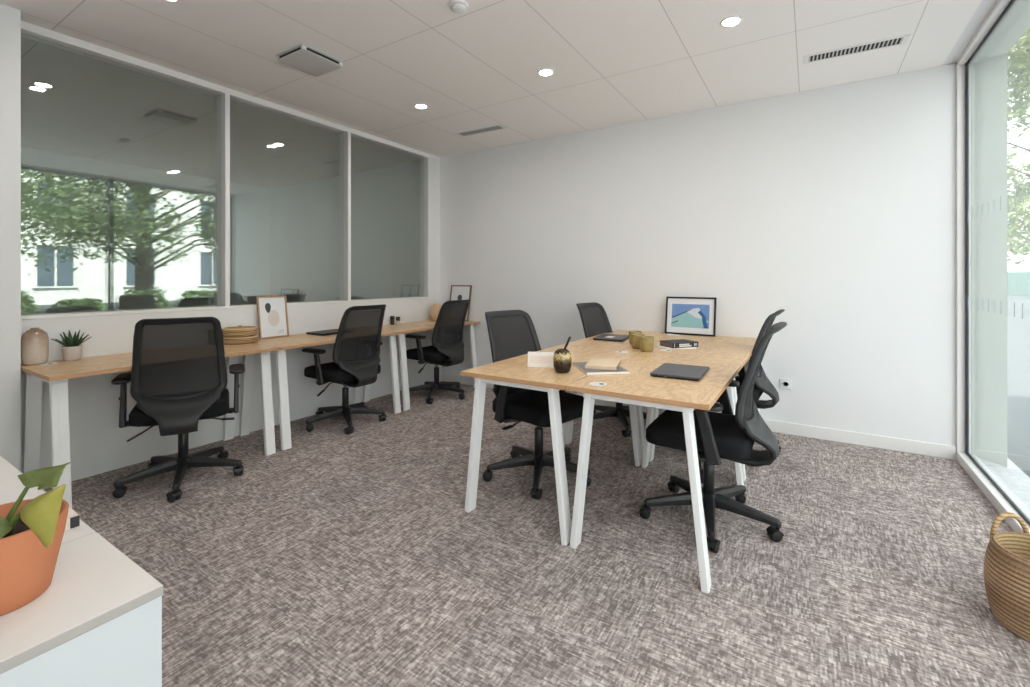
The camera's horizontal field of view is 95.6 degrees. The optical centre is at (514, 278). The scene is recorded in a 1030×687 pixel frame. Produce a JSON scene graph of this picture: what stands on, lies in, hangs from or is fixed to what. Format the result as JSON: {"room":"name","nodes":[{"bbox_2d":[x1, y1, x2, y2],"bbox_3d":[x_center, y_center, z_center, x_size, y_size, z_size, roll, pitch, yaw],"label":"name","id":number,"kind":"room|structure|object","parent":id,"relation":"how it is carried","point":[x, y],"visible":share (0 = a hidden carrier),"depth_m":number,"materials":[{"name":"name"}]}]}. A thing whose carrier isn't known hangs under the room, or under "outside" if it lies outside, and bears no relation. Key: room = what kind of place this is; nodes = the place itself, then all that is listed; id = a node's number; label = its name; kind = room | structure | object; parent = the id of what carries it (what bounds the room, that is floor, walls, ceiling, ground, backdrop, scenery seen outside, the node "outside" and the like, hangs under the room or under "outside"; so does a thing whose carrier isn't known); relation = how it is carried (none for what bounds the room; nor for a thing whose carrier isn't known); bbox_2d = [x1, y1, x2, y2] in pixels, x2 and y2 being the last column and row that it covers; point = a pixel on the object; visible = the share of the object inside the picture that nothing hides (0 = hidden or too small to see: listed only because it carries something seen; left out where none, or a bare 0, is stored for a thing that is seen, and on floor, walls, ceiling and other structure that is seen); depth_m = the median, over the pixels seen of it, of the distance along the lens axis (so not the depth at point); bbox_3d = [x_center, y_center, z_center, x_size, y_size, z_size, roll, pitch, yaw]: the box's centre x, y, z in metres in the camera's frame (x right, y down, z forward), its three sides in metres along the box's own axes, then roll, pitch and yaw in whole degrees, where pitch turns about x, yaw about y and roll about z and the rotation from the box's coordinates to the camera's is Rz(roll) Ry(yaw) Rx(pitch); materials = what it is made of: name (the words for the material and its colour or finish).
{"room":"open-plan office","nodes":[
{"label":"open-plan office","id":0,"kind":"room"},
{"bbox_2d":[62,345,82,360],"bbox_3d":[-2.657,0.447,2.803,0.094,0.086,0.094,0,0,32],"label":"pot","id":1,"kind":"object","parent":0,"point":[69,352],"depth_m":2.77,"materials":[{"name":"ceramic"}]},
{"bbox_2d":[21,147,269,314],"bbox_3d":[-5.580,-0.117,5.262,0.100,2.715,5.718,0,0,32],"label":"window","id":2,"kind":"structure","parent":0,"point":[97,235],"depth_m":6.04,"materials":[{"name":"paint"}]},
{"bbox_2d":[0,3,439,480],"bbox_3d":[-2.445,-0.117,3.276,0.296,2.715,5.718,0,0,32],"label":"wall","id":3,"kind":"structure","parent":0,"point":[98,445],"depth_m":2.99,"materials":[{"name":"white paint"}]},
{"bbox_2d":[21,21,429,319],"bbox_3d":[-1.989,-0.620,4.128,0.156,1.710,3.416,0,0,32],"label":"window","id":4,"kind":"structure","parent":3,"relation":"in","point":[224,96],"depth_m":3.66,"materials":[{"name":"white paint"}]},
{"bbox_2d":[0,0,981,187],"bbox_3d":[-2.096,-1.565,3.055,8.348,0.180,5.918,0,0,32],"label":"ceiling","id":5,"kind":"structure","parent":0,"point":[613,62],"depth_m":3.25,"materials":[{"name":"tile"}]},
{"bbox_2d":[276,43,342,76],"bbox_3d":[-1.377,-1.456,3.137,0.310,0.037,0.310,0,0,32],"label":"ceiling vent","id":6,"kind":"object","parent":5,"relation":"in","point":[302,57],"visible":1,"depth_m":3.09,"materials":[{"name":"white paint"}]},
{"bbox_2d":[414,103,427,108],"bbox_3d":[-0.803,-1.472,3.993,0.118,0.009,0.118,0,0,32],"label":"recessed light","id":7,"kind":"object","parent":5,"relation":"in","point":[419,105],"visible":1,"depth_m":3.99,"materials":[{"name":"white paint"}]},
{"bbox_2d":[449,0,468,13],"bbox_3d":[-0.302,-1.458,2.519,0.104,0.035,0.104,0,0,32],"label":"smoke detector","id":8,"kind":"object","parent":5,"relation":"attached to","point":[457,6],"visible":1,"depth_m":2.49,"materials":[{"name":"white paint"}]},
{"bbox_2d":[454,124,506,136],"bbox_3d":[-0.344,-1.472,4.657,0.550,0.006,0.132,0,0,30],"label":"ceiling vent","id":9,"kind":"object","parent":5,"relation":"in","point":[495,127],"visible":1,"depth_m":4.65,"materials":[{"name":"white metal"}]},
{"bbox_2d":[538,68,553,75],"bbox_3d":[0.221,-1.472,3.335,0.118,0.009,0.118,0,0,32],"label":"recessed light","id":10,"kind":"object","parent":5,"relation":"in","point":[546,71],"visible":1,"depth_m":3.33,"materials":[{"name":"white paint"}]},
{"bbox_2d":[720,15,741,26],"bbox_3d":[1.238,-1.472,2.675,0.118,0.009,0.118,0,0,32],"label":"recessed light","id":11,"kind":"object","parent":5,"relation":"in","point":[730,21],"visible":1,"depth_m":2.67,"materials":[{"name":"white paint"}]},
{"bbox_2d":[803,34,910,63],"bbox_3d":[2.183,-1.472,3.010,0.550,0.006,0.132,0,0,30],"label":"ceiling vent","id":12,"kind":"object","parent":5,"relation":"in","point":[900,40],"visible":1,"depth_m":3.00,"materials":[{"name":"white metal"}]},
{"bbox_2d":[43,381,1029,686],"bbox_3d":[-2.034,1.300,3.016,8.495,0.120,5.918,0,0,32],"label":"floor","id":13,"kind":"structure","parent":0,"point":[335,558],"depth_m":2.02,"materials":[{"name":"carpet"}]},
{"bbox_2d":[0,456,95,543],"bbox_3d":[-1.268,0.865,0.949,0.822,0.750,0.446,0,0,32],"label":"base cabinet","id":14,"kind":"object","parent":13,"relation":"on","point":[11,487],"visible":0.18,"depth_m":1.07,"materials":[{"name":"grey laminate"}]},
{"bbox_2d":[65,507,79,530],"bbox_3d":[-0.984,0.479,0.874,0.152,0.022,0.215,0,0,32],"label":"picture frame","id":15,"kind":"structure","parent":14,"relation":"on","point":[73,519],"depth_m":0.92,"materials":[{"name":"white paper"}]},
{"bbox_2d":[0,532,162,686],"bbox_3d":[-0.797,0.865,0.650,0.294,0.750,0.446,0,0,32],"label":"base cabinet","id":16,"kind":"object","parent":13,"relation":"on","point":[98,621],"visible":1,"depth_m":0.70,"materials":[{"name":"grey laminate"}]},
{"bbox_2d":[0,462,70,615],"bbox_3d":[-0.766,0.392,0.699,0.198,0.197,0.153,0,0,32],"label":"potted plant","id":17,"kind":"object","parent":16,"relation":"on","point":[31,530],"visible":1,"depth_m":0.69,"materials":[{"name":"green plant"}]},
{"bbox_2d":[21,343,279,508],"bbox_3d":[-2.257,0.865,2.991,0.614,0.752,1.196,0,0,32],"label":"desk","id":18,"kind":"object","parent":13,"relation":"on","point":[57,373],"visible":0.84,"depth_m":2.65,"materials":[{"name":"brown wood"}]},
{"bbox_2d":[21,328,48,364],"bbox_3d":[-2.750,0.387,2.675,0.112,0.207,0.112,0,0,32],"label":"vase","id":19,"kind":"object","parent":18,"relation":"on","point":[35,341],"visible":0.99,"depth_m":2.64,"materials":[{"name":"beige ceramic"}]},
{"bbox_2d":[52,330,90,360],"bbox_3d":[-2.660,0.401,2.806,0.185,0.179,0.167,0,0,32],"label":"aloe","id":20,"kind":"object","parent":18,"relation":"on","point":[72,349],"visible":1,"depth_m":2.78,"materials":[{"name":"ceramic"}]},
{"bbox_2d":[223,335,258,344],"bbox_3d":[-2.102,0.464,3.573,0.250,0.052,0.250,0,0,32],"label":"straw basket","id":21,"kind":"object","parent":18,"relation":"on","point":[251,339],"visible":0.71,"depth_m":3.47,"materials":[{"name":"beige wicker"}]},
{"bbox_2d":[222,325,257,336],"bbox_3d":[-2.104,0.398,3.575,0.244,0.080,0.244,0,0,32],"label":"straw basket","id":22,"kind":"object","parent":21,"relation":"on","point":[236,331],"visible":0.94,"depth_m":3.49,"materials":[{"name":"beige wicker"}]},
{"bbox_2d":[111,317,244,501],"bbox_3d":[-2.030,0.729,2.855,0.658,1.022,0.655,0,0,-32],"label":"chair","id":23,"kind":"object","parent":13,"relation":"on","point":[178,376],"visible":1,"depth_m":2.68,"materials":[{"name":"black fabric"}]},
{"bbox_2d":[239,329,403,450],"bbox_3d":[-1.615,0.865,4.004,0.614,0.752,1.196,0,0,32],"label":"desk","id":24,"kind":"object","parent":13,"relation":"on","point":[297,340],"visible":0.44,"depth_m":3.66,"materials":[{"name":"white metal"}]},
{"bbox_2d":[256,296,288,338],"bbox_3d":[-2.009,0.318,3.878,0.073,0.344,0.240,0,0,35],"label":"picture frame","id":25,"kind":"object","parent":24,"relation":"on","point":[272,313],"visible":1,"depth_m":3.87,"materials":[{"name":"white paper"}]},
{"bbox_2d":[306,329,337,335],"bbox_3d":[-1.657,0.481,4.187,0.236,0.018,0.330,0,0,29],"label":"laptop","id":26,"kind":"object","parent":24,"relation":"on","point":[331,331],"visible":0.8,"depth_m":4.08,"materials":[{"name":"metal"}]},
{"bbox_2d":[302,304,385,433],"bbox_3d":[-1.458,0.729,4.005,0.704,1.022,0.664,0,0,34],"label":"chair","id":27,"kind":"object","parent":13,"relation":"on","point":[356,350],"visible":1,"depth_m":3.85,"materials":[{"name":"black fabric"}]},
{"bbox_2d":[363,320,480,410],"bbox_3d":[-0.973,0.865,5.017,0.614,0.752,1.196,0,0,32],"label":"desk","id":28,"kind":"object","parent":13,"relation":"on","point":[406,327],"visible":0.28,"depth_m":4.67,"materials":[{"name":"white metal"}]},
{"bbox_2d":[390,316,394,324],"bbox_3d":[-1.303,0.444,4.969,0.046,0.092,0.046,0,0,32],"label":"ink bottle","id":29,"kind":"object","parent":28,"relation":"on","point":[392,318],"visible":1,"depth_m":4.95,"materials":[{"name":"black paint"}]},
{"bbox_2d":[396,316,399,324],"bbox_3d":[-1.246,0.448,4.974,0.046,0.084,0.046,0,0,32],"label":"ink bottle","id":30,"kind":"object","parent":28,"relation":"on","point":[398,317],"visible":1,"depth_m":4.96,"materials":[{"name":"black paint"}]},
{"bbox_2d":[411,322,434,324],"bbox_3d":[-0.974,0.485,5.021,0.166,0.010,0.235,0,0,30],"label":"notebook","id":31,"kind":"object","parent":28,"relation":"on","point":[421,323],"visible":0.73,"depth_m":4.99,"materials":[{"name":"white paper"}]},
{"bbox_2d":[430,303,441,320],"bbox_3d":[-0.912,0.391,5.455,0.156,0.198,0.156,0,0,32],"label":"vase","id":32,"kind":"object","parent":28,"relation":"on","point":[435,308],"visible":0.73,"depth_m":5.39,"materials":[{"name":"beige ceramic"}]},
{"bbox_2d":[449,285,471,320],"bbox_3d":[-0.646,0.283,5.455,0.300,0.413,0.084,0,0,32],"label":"picture frame","id":33,"kind":"object","parent":28,"relation":"on","point":[458,292],"visible":0.56,"depth_m":5.46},
{"bbox_2d":[405,299,469,403],"bbox_3d":[-0.808,0.729,4.919,0.661,1.022,0.670,0,0,34],"label":"chair","id":34,"kind":"object","parent":13,"relation":"on","point":[447,337],"visible":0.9,"depth_m":4.77,"materials":[{"name":"black fabric"}]},
{"bbox_2d":[483,310,591,499],"bbox_3d":[0.145,0.729,2.944,0.671,1.022,0.671,0,0,-45],"label":"chair","id":35,"kind":"object","parent":13,"relation":"on","point":[512,333],"visible":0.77,"depth_m":2.90,"materials":[{"name":"black fabric"}]},
{"bbox_2d":[460,344,641,545],"bbox_3d":[0.291,0.865,2.807,0.614,0.752,1.196,0,0,32],"label":"desk","id":36,"kind":"object","parent":13,"relation":"on","point":[512,372],"visible":0.9,"depth_m":2.44,"materials":[{"name":"beige wood"}]},
{"bbox_2d":[527,352,554,366],"bbox_3d":[0.154,0.450,2.607,0.165,0.080,0.053,0,0,8],"label":"tent card","id":37,"kind":"object","parent":36,"relation":"on","point":[535,359],"visible":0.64,"depth_m":2.60,"materials":[{"name":"white paper"}]},
{"bbox_2d":[553,336,571,372],"bbox_3d":[0.248,0.396,2.441,0.096,0.189,0.096,0,0,32],"label":"cup","id":38,"kind":"object","parent":36,"relation":"on","point":[562,360],"visible":1,"depth_m":2.41,"materials":[{"name":"ceramic"}]},
{"bbox_2d":[572,362,628,374],"bbox_3d":[0.459,0.484,2.533,0.225,0.012,0.291,0,0,-8],"label":"magazine","id":39,"kind":"object","parent":36,"relation":"on","point":[580,365],"visible":0.66,"depth_m":2.43,"materials":[{"name":"white paper"}]},
{"bbox_2d":[585,358,620,369],"bbox_3d":[0.488,0.470,2.573,0.165,0.016,0.236,0,0,18],"label":"book","id":40,"kind":"object","parent":39,"relation":"on","point":[594,363],"visible":1,"depth_m":2.51,"materials":[{"name":"beige paper"}]},
{"bbox_2d":[576,302,646,436],"bbox_3d":[0.877,0.729,3.982,0.669,1.022,0.680,0,0,40],"label":"chair","id":41,"kind":"object","parent":13,"relation":"on","point":[595,321],"visible":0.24,"depth_m":4.05,"materials":[{"name":"grey plastic"}]},
{"bbox_2d":[564,330,681,457],"bbox_3d":[0.933,0.865,3.821,0.614,0.752,1.196,0,0,32],"label":"desk","id":42,"kind":"object","parent":13,"relation":"on","point":[589,342],"visible":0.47,"depth_m":3.50,"materials":[{"name":"beige wood"}]},
{"bbox_2d":[593,334,628,341],"bbox_3d":[0.791,0.481,3.801,0.236,0.018,0.330,0,0,25],"label":"laptop","id":43,"kind":"object","parent":42,"relation":"on","point":[603,337],"visible":0.83,"depth_m":3.74,"materials":[{"name":"grey metal"}]},
{"bbox_2d":[629,331,641,344],"bbox_3d":[0.894,0.441,3.476,0.093,0.098,0.093,0,0,32],"label":"mug","id":44,"kind":"object","parent":42,"relation":"on","point":[630,332],"visible":0.41,"depth_m":3.45,"materials":[{"name":"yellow ceramic"}]},
{"bbox_2d":[631,334,644,348],"bbox_3d":[0.864,0.441,3.274,0.093,0.098,0.093,0,0,32],"label":"mug","id":45,"kind":"object","parent":42,"relation":"on","point":[635,338],"visible":0.76,"depth_m":3.24,"materials":[{"name":"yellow ceramic"}]},
{"bbox_2d":[566,352,745,593],"bbox_3d":[0.812,0.865,2.477,0.614,0.752,1.196,0,0,32],"label":"desk","id":46,"kind":"object","parent":13,"relation":"on","point":[637,387],"visible":0.88,"depth_m":2.12,"materials":[{"name":"beige wood"}]},
{"bbox_2d":[650,363,708,380],"bbox_3d":[0.856,0.481,2.417,0.236,0.018,0.330,0,0,30],"label":"laptop","id":47,"kind":"object","parent":46,"relation":"on","point":[666,370],"visible":1,"depth_m":2.37,"materials":[{"name":"grey metal"}]},
{"bbox_2d":[649,335,759,481],"bbox_3d":[1.454,0.865,3.491,0.614,0.752,1.196,0,0,32],"label":"desk","id":48,"kind":"object","parent":13,"relation":"on","point":[730,347],"visible":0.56,"depth_m":3.22,"materials":[{"name":"beige wood"}]},
{"bbox_2d":[640,336,653,351],"bbox_3d":[0.887,0.441,3.143,0.093,0.098,0.093,0,0,32],"label":"mug","id":49,"kind":"object","parent":48,"relation":"on","point":[646,342],"visible":1,"depth_m":3.11,"materials":[{"name":"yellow ceramic"}]},
{"bbox_2d":[655,345,695,349],"bbox_3d":[1.139,0.485,3.321,0.225,0.009,0.161,0,0,-12],"label":"booklet","id":50,"kind":"object","parent":48,"relation":"on","point":[659,346],"visible":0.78,"depth_m":3.26,"materials":[{"name":"white paper"}]},
{"bbox_2d":[659,339,697,347],"bbox_3d":[1.164,0.463,3.322,0.215,0.036,0.152,0,0,-20],"label":"book","id":51,"kind":"object","parent":50,"relation":"on","point":[678,343],"visible":1,"depth_m":3.27,"materials":[{"name":"black paper"}]},
{"bbox_2d":[665,296,716,336],"bbox_3d":[1.524,0.326,4.063,0.420,0.329,0.071,0,0,34],"label":"picture frame","id":52,"kind":"object","parent":48,"relation":"on","point":[684,315],"visible":1,"depth_m":4.06,"materials":[{"name":"black paint"}]},
{"bbox_2d":[639,322,786,552],"bbox_3d":[1.014,0.729,2.398,0.664,1.022,0.658,0,0,32],"label":"chair","id":53,"kind":"object","parent":13,"relation":"on","point":[727,435],"visible":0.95,"depth_m":2.25,"materials":[{"name":"grey plastic"}]},
{"bbox_2d":[716,309,784,466],"bbox_3d":[1.563,0.729,3.385,0.681,1.022,0.671,0,0,34],"label":"chair","id":54,"kind":"object","parent":13,"relation":"on","point":[762,384],"visible":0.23,"depth_m":3.17,"materials":[{"name":"grey plastic"}]},
{"bbox_2d":[983,512,1029,641],"bbox_3d":[1.873,1.066,1.645,0.315,0.348,0.315,0,0,32],"label":"basket","id":55,"kind":"object","parent":13,"relation":"on","point":[1006,568],"visible":1,"depth_m":1.65,"materials":[{"name":"wicker"}]},
{"bbox_2d":[270,63,970,453],"bbox_3d":[-0.472,-0.117,5.482,8.495,2.715,0.120,0,0,32],"label":"wall","id":56,"kind":"structure","parent":0,"point":[833,208],"depth_m":3.92,"materials":[{"name":"white paint"}]},
{"bbox_2d":[441,373,955,459],"bbox_3d":[1.050,1.194,4.439,4.657,0.092,0.012,0,0,32],"label":"baseboard","id":57,"kind":"structure","parent":56,"relation":"attached to","point":[877,441],"depth_m":3.52,"materials":[{"name":"white paint"}]},
{"bbox_2d":[780,378,791,389],"bbox_3d":[2.164,0.843,3.733,0.082,0.082,0.013,0,0,32],"label":"wall socket","id":58,"kind":"object","parent":56,"relation":"attached to","point":[784,383],"visible":1,"depth_m":3.73,"materials":[{"name":"white plastic"}]},
{"bbox_2d":[942,0,997,65],"bbox_3d":[1.492,-1.567,0.782,0.147,0.176,5.918,0,0,32],"label":"trim","id":59,"kind":"structure","parent":56,"relation":"attached to","point":[985,6],"depth_m":2.79,"materials":[{"name":"white paint"}]},
{"bbox_2d":[956,0,1029,532],"bbox_3d":[1.515,-0.122,0.767,0.059,2.725,5.718,0,0,32],"label":"window","id":60,"kind":"structure","parent":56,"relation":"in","point":[999,499],"depth_m":3.14,"materials":[{"name":"white paint"}]},
{"bbox_2d":[970,0,1029,63],"bbox_3d":[1.474,-2.607,0.487,0.169,2.306,6.400,0,0,32],"label":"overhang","id":61,"kind":"structure","parent":56,"relation":"attached to","point":[1016,22],"depth_m":2.76,"materials":[{"name":"paint"}]},
{"bbox_2d":[972,455,1029,518],"bbox_3d":[1.718,1.275,0.806,0.239,0.170,7.200,0,0,32],"label":"ground","id":62,"kind":"structure","parent":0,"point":[1013,481],"depth_m":2.79,"materials":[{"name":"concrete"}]},
{"label":"outside","id":63,"kind":"structure","parent":0,"visible":0},
{"bbox_2d":[1007,296,1029,477],"bbox_3d":[46.102,1.365,6.308,68.861,0.150,120.000,0,0,32],"label":"wall","id":64,"kind":"structure","parent":63,"point":[1018,329],"depth_m":5.79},
{"bbox_2d":[1007,27,1029,251],"bbox_3d":[19.527,-4.653,16.651,8.294,11.893,8.230,0,0,20],"label":"tree","id":65,"kind":"object","parent":64,"relation":"on","point":[1020,67],"visible":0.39,"depth_m":17.01,"materials":[{"name":"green plant"}]},
{"bbox_2d":[1007,269,1029,295],"bbox_3d":[35.186,0.265,32.181,14.080,2.050,0.110,0,0,38],"label":"metal railing","id":66,"kind":"object","parent":64,"relation":"on","point":[1018,283],"visible":0.1,"depth_m":32.41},
{"bbox_2d":[1007,149,1029,266],"bbox_3d":[38.771,-4.731,39.806,10.076,12.048,9.741,0,0,32],"label":"tree","id":67,"kind":"object","parent":64,"relation":"on","point":[1018,249],"visible":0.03,"depth_m":36.76,"materials":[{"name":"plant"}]},
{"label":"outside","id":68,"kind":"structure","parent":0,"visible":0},
{"bbox_2d":[971,53,1006,466],"bbox_3d":[3.410,-1.210,3.544,0.169,5.100,1.162,0,0,32],"label":"pillar","id":69,"kind":"structure","parent":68,"point":[988,76],"depth_m":3.08,"materials":[{"name":"paint"}]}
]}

